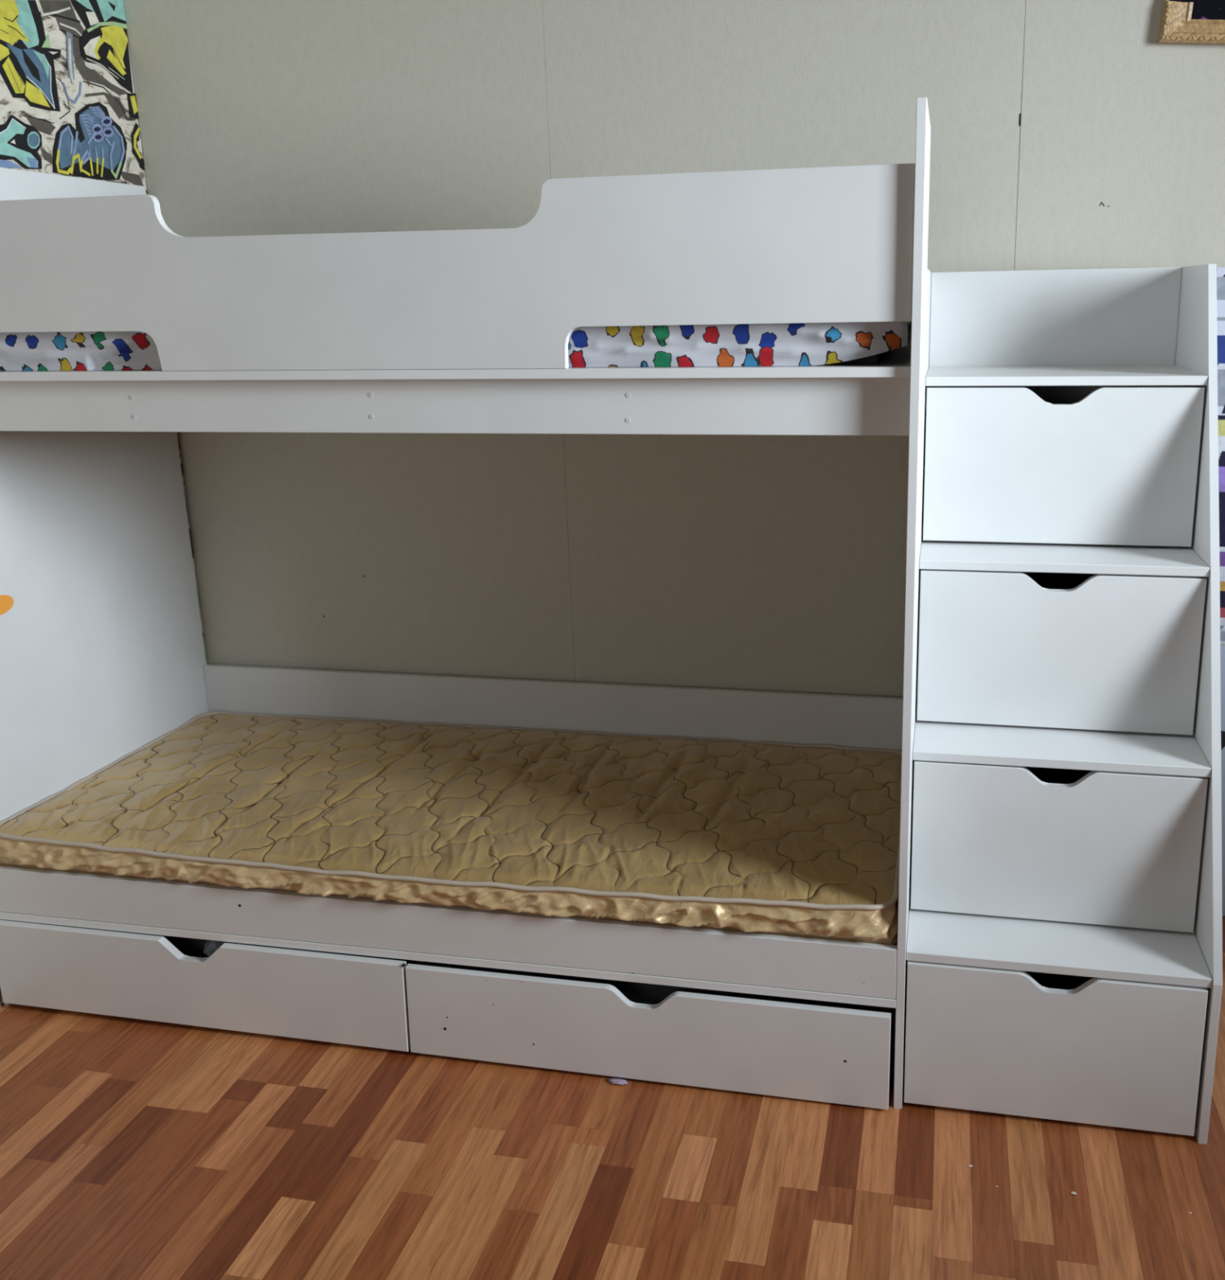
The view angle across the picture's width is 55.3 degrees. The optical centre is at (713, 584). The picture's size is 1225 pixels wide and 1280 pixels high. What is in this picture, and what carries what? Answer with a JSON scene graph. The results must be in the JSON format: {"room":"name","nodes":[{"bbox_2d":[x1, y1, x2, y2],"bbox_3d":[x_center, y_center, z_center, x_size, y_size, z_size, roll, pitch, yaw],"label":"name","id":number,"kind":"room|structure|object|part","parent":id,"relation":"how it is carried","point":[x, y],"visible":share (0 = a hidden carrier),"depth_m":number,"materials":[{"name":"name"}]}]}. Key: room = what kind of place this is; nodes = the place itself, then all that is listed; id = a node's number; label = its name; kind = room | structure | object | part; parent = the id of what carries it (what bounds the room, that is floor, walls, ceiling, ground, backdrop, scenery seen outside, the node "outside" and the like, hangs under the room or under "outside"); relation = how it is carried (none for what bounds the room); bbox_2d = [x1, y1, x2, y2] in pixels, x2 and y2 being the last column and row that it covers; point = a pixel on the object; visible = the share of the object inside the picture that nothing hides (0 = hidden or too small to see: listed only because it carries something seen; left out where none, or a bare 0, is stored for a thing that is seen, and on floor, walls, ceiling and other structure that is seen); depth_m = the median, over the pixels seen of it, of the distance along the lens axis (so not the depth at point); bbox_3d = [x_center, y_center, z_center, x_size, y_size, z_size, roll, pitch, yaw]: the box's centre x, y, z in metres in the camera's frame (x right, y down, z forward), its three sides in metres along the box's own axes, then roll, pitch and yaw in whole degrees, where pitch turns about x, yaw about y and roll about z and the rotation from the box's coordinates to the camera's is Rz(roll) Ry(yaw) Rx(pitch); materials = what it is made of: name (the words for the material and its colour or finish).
{"room":"bedroom","nodes":[
{"label":"bedroom","id":0,"kind":"room"},
{"bbox_2d":[0,0,207,1007],"bbox_3d":[-1.914,-0.170,1.084,0.128,2.900,4.407,2,14,11],"label":"wall","id":1,"kind":"structure","parent":0,"point":[68,103],"depth_m":2.72,"materials":[{"name":"plaster"},{"name":"paper wallpaper"},{"name":"ink"}]},
{"bbox_2d":[0,0,145,186],"bbox_3d":[-1.506,-1.171,2.690,0.007,0.454,0.513,2,14,11],"label":"print","id":2,"kind":"object","parent":1,"relation":"attached to","point":[68,103],"depth_m":2.71},
{"bbox_2d":[180,462,206,662],"bbox_3d":[-1.824,0.012,1.264,0.005,2.264,3.912,2,14,11],"label":"print","id":3,"kind":"object","parent":1,"relation":"attached to","point":[180,463],"depth_m":3.22},
{"bbox_2d":[0,915,1224,1279],"bbox_3d":[0.420,1.349,0.934,4.814,0.060,4.507,2,14,11],"label":"floor","id":4,"kind":"structure","parent":0,"point":[131,1148],"depth_m":2.07,"materials":[{"name":"brown"}]},
{"bbox_2d":[0,97,931,1109],"bbox_3d":[-0.550,-0.004,2.584,1.988,1.811,0.852,2,14,11],"label":"bunk bed","id":5,"kind":"object","parent":4,"relation":"on","point":[102,652],"visible":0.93,"depth_m":2.23,"materials":[{"name":"white laminate"}]},
{"bbox_2d":[0,595,13,615],"bbox_3d":[-1.562,0.046,2.539,0.001,0.044,0.090,2,14,11],"label":"round sticker","id":6,"kind":"object","parent":5,"relation":"attached to","point":[6,602],"visible":1,"depth_m":2.56,"materials":[{"name":"orange plastic"}]},
{"bbox_3d":[-1.518,-0.036,2.784,0.012,1.811,0.834,2,14,11],"label":"panel","id":7,"kind":"part","parent":5,"relation":"part of","materials":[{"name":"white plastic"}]},
{"bbox_3d":[-1.101,0.848,2.474,0.972,0.202,0.018,2,14,11],"label":"drawer","id":8,"kind":"part","parent":5,"relation":"part of","materials":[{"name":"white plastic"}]},
{"bbox_2d":[203,939,239,957],"bbox_3d":[-1.060,0.780,2.508,0.076,0.062,0.063,2,14,11],"label":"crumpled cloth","id":9,"kind":"object","parent":5,"relation":"in","point":[211,947],"visible":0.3,"depth_m":2.48,"materials":[{"name":"grey fabric"}]},
{"bbox_3d":[-0.540,0.656,2.748,1.960,0.017,0.818,2,14,11],"label":"board","id":10,"kind":"part","parent":5,"relation":"part of","materials":[{"name":"white wood"}]},
{"bbox_2d":[0,711,902,945],"bbox_3d":[-0.546,0.513,2.699,1.958,0.112,0.844,2,14,11],"label":"mattress","id":11,"kind":"object","parent":5,"relation":"on","point":[764,837],"visible":0.94,"depth_m":2.51,"materials":[{"name":"beige fabric"}]},
{"bbox_3d":[-0.629,-0.330,2.143,1.960,0.098,0.016,2,14,11],"label":"rail","id":12,"kind":"part","parent":5,"relation":"part of","materials":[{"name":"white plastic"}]},
{"bbox_2d":[0,345,911,381],"bbox_3d":[-0.558,-0.475,2.485,1.960,0.017,0.820,2,14,11],"label":"shelf","id":13,"kind":"object","parent":5,"relation":"attached to","point":[895,366],"depth_m":2.06,"materials":[{"name":"white wood"}]},
{"bbox_2d":[0,321,911,371],"bbox_3d":[-0.559,-0.537,2.456,1.940,0.116,0.760,2,14,11],"label":"mattress","id":14,"kind":"object","parent":5,"relation":"on","point":[826,343],"visible":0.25,"depth_m":2.00,"materials":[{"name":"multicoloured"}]},
{"bbox_3d":[-0.639,-0.541,2.063,1.959,0.315,0.016,2,14,11],"label":"guard panel","id":15,"kind":"part","parent":5,"relation":"part of","materials":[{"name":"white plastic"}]},
{"bbox_3d":[-0.145,0.884,2.287,0.976,0.202,0.016,2,14,11],"label":"drawer","id":16,"kind":"part","parent":5,"relation":"part of","materials":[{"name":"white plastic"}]},
{"bbox_3d":[0.415,0.030,2.388,0.016,1.804,0.800,2,14,11],"label":"panel","id":17,"kind":"part","parent":5,"relation":"part of","materials":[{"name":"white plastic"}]},
{"bbox_2d":[608,1076,628,1084],"bbox_3d":[-0.191,0.986,2.308,0.045,0.009,0.019,2,14,11],"label":"scrap","id":18,"kind":"object","parent":4,"relation":"on","point":[615,1081],"visible":1,"depth_m":2.31,"materials":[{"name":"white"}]},
{"bbox_2d":[904,263,1222,1144],"bbox_3d":[0.696,0.157,2.370,0.548,1.557,0.816,2,14,11],"label":"stairs","id":19,"kind":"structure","parent":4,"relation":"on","point":[1064,950],"depth_m":2.23,"materials":[{"name":"white laminate"}]},
{"bbox_3d":[0.766,0.051,2.750,0.532,1.537,0.016,2,14,11],"label":"panel","id":20,"kind":"part","parent":19,"relation":"part of","materials":[{"name":"white wood"}]},
{"bbox_3d":[0.620,0.850,2.141,0.523,0.299,0.016,2,14,11],"label":"drawer","id":21,"kind":"part","parent":19,"relation":"part of","materials":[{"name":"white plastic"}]},
{"bbox_3d":[0.643,0.493,2.201,0.525,0.310,0.016,2,14,11],"label":"drawer","id":22,"kind":"part","parent":19,"relation":"part of","materials":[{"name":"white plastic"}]},
{"bbox_3d":[0.666,0.130,2.260,0.525,0.311,0.016,2,14,11],"label":"drawer","id":23,"kind":"part","parent":19,"relation":"part of","materials":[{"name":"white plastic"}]},
{"bbox_3d":[0.690,-0.236,2.325,0.525,0.313,0.016,2,14,11],"label":"drawer","id":24,"kind":"part","parent":19,"relation":"part of","materials":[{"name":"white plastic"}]},
{"bbox_3d":[0.957,0.165,2.319,0.016,1.557,0.816,2,14,11],"label":"panel","id":25,"kind":"part","parent":19,"relation":"part of","materials":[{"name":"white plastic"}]},
{"bbox_2d":[1220,645,1224,915],"bbox_3d":[1.323,0.485,2.791,0.392,0.694,0.009,2,14,11],"label":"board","id":26,"kind":"object","parent":4,"relation":"on","point":[1222,647],"visible":0.07,"depth_m":2.79,"materials":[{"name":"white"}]},
{"bbox_2d":[123,0,1224,697],"bbox_3d":[0.825,-0.615,2.684,4.814,2.900,0.122,2,14,11],"label":"wall","id":27,"kind":"structure","parent":0,"point":[1064,135],"depth_m":2.85,"materials":[{"name":"paint"}]},
{"bbox_2d":[1157,0,1224,44],"bbox_3d":[1.254,-1.330,2.340,0.648,0.499,0.028,2,14,11],"label":"picture frame","id":28,"kind":"object","parent":27,"relation":"attached to","point":[1188,22],"visible":1,"depth_m":2.43,"materials":[{"name":"wood"}]},
{"bbox_3d":[0.970,-1.177,2.438,0.058,0.078,0.026,6,15,10],"label":"frame rail","id":29,"kind":"part","parent":28,"relation":"part of","materials":[{"name":"gold metal"}]},
{"bbox_3d":[1.242,-1.133,2.393,0.616,0.046,0.026,6,15,10],"label":"frame rail","id":30,"kind":"part","parent":28,"relation":"part of","materials":[{"name":"gold metal"}]},
{"bbox_2d":[1217,267,1224,644],"bbox_3d":[1.304,-0.272,2.606,0.409,0.855,0.006,2,14,11],"label":"poster","id":31,"kind":"object","parent":27,"relation":"attached to","point":[1220,271],"visible":0.19,"depth_m":2.62,"materials":[{"name":"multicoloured paper"}]}
]}

